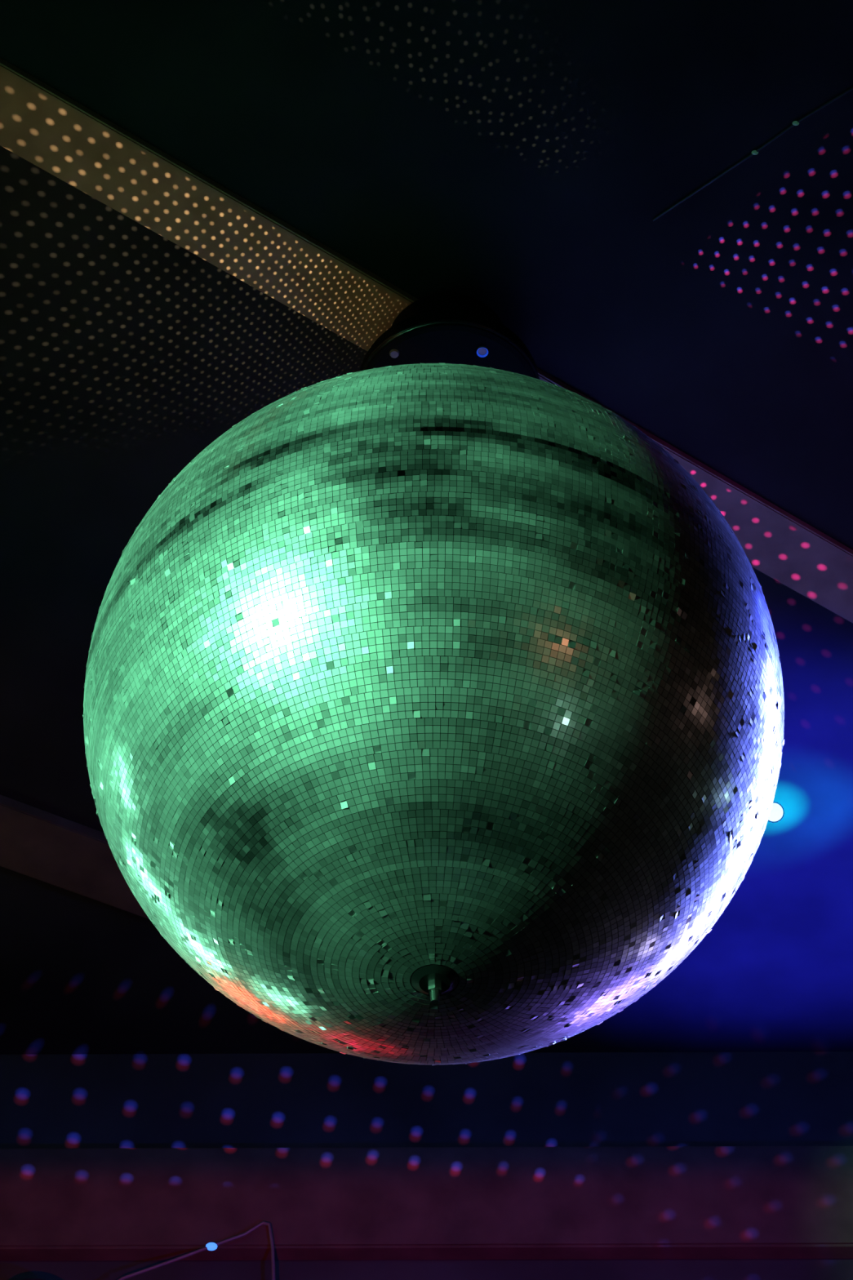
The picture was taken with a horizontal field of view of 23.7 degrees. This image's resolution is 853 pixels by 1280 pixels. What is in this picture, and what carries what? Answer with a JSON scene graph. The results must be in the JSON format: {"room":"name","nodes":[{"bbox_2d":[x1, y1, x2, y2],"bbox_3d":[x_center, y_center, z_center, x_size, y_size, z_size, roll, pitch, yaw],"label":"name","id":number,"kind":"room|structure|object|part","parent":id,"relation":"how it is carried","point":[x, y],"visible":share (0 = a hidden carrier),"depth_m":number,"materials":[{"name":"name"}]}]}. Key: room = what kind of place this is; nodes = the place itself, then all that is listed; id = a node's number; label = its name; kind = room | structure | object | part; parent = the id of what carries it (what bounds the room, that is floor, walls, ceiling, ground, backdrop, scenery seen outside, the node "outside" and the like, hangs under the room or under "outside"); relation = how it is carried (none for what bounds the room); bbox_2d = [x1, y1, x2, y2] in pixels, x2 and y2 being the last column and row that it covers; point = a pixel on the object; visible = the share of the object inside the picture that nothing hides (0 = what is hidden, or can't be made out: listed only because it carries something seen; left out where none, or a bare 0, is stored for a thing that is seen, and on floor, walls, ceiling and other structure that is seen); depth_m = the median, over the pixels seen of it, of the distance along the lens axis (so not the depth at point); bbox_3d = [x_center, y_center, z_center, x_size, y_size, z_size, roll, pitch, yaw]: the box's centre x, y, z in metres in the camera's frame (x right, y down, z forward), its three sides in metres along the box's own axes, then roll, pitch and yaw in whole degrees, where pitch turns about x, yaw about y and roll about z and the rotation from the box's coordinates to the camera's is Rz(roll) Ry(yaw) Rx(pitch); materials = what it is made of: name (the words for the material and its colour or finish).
{"room":"entertainment venue","nodes":[
{"label":"entertainment venue","id":0,"kind":"room"},
{"bbox_2d":[0,0,852,1054],"bbox_3d":[-0.008,-3.206,1.479,13.400,0.100,11.477,0,-49,0],"label":"ceiling","id":1,"kind":"structure","parent":0,"point":[519,158],"depth_m":3.64,"materials":[{"name":"paint"}]},
{"bbox_2d":[0,795,149,919],"bbox_3d":[-0.719,0.521,4.595,1.477,0.030,0.946,0,-49,0],"label":"joist","id":2,"kind":"object","parent":1,"relation":"attached to","point":[37,843],"depth_m":4.54,"materials":[{"name":"brown"}]},
{"bbox_2d":[0,57,852,622],"bbox_3d":[0.033,-0.521,3.705,2.600,0.022,1.812,0,-49,0],"label":"ceiling beam","id":3,"kind":"structure","parent":1,"relation":"attached to","point":[42,126],"depth_m":3.55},
{"bbox_2d":[82,362,785,1065],"bbox_3d":[0.010,0.096,2.947,0.992,1.092,0.992,0,-49,0],"label":"ball","id":4,"kind":"object","parent":1,"relation":"hanging from","point":[433,713],"visible":1,"depth_m":2.55,"materials":[{"name":"metal"}]},
{"bbox_2d":[359,293,539,379],"bbox_3d":[0.038,-0.398,3.523,0.328,0.414,0.328,0,-49,0],"label":"motor","id":5,"kind":"object","parent":1,"relation":"attached to","point":[453,328],"depth_m":3.47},
{"bbox_2d":[652,87,852,221],"bbox_3d":[0.613,-0.862,3.420,0.558,0.008,0.013,-31,-56,24],"label":"string light","id":6,"kind":"object","parent":1,"relation":"in","point":[795,122],"visible":1,"depth_m":3.45,"materials":[{"name":"plastic"}]},
{"bbox_2d":[768,801,784,822],"bbox_3d":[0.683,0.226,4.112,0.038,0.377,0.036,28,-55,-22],"label":"spotlight","id":7,"kind":"object","parent":1,"relation":"hanging from","point":[777,812],"visible":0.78,"depth_m":3.98,"materials":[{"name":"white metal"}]},
{"bbox_2d":[0,1051,852,1279],"bbox_3d":[0.022,2.622,3.348,13.400,4.660,0.200,0,-49,0],"label":"wall","id":8,"kind":"structure","parent":0,"point":[802,1098],"depth_m":4.92,"materials":[{"name":"paint"}]},
{"bbox_2d":[117,1221,275,1279],"bbox_3d":[-0.542,1.387,4.514,0.427,0.215,0.018,0,-49,0],"label":"string light","id":9,"kind":"object","parent":8,"relation":"attached to","point":[211,1246],"visible":1,"depth_m":4.53,"materials":[{"name":"plastic"}]},
{"bbox_3d":[-0.482,1.358,4.546,0.027,0.018,0.018,0,-49,0],"label":"bulb","id":10,"kind":"part","parent":9,"relation":"part of","materials":[{"name":"blue glass"}]},
{"bbox_2d":[0,1146,852,1261],"bbox_3d":[0.021,1.299,4.688,12.800,0.269,0.060,0,-49,0],"label":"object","id":11,"kind":"structure","parent":8,"relation":"attached to","point":[655,1202],"depth_m":4.65,"materials":[{"name":"purple"}]}
]}

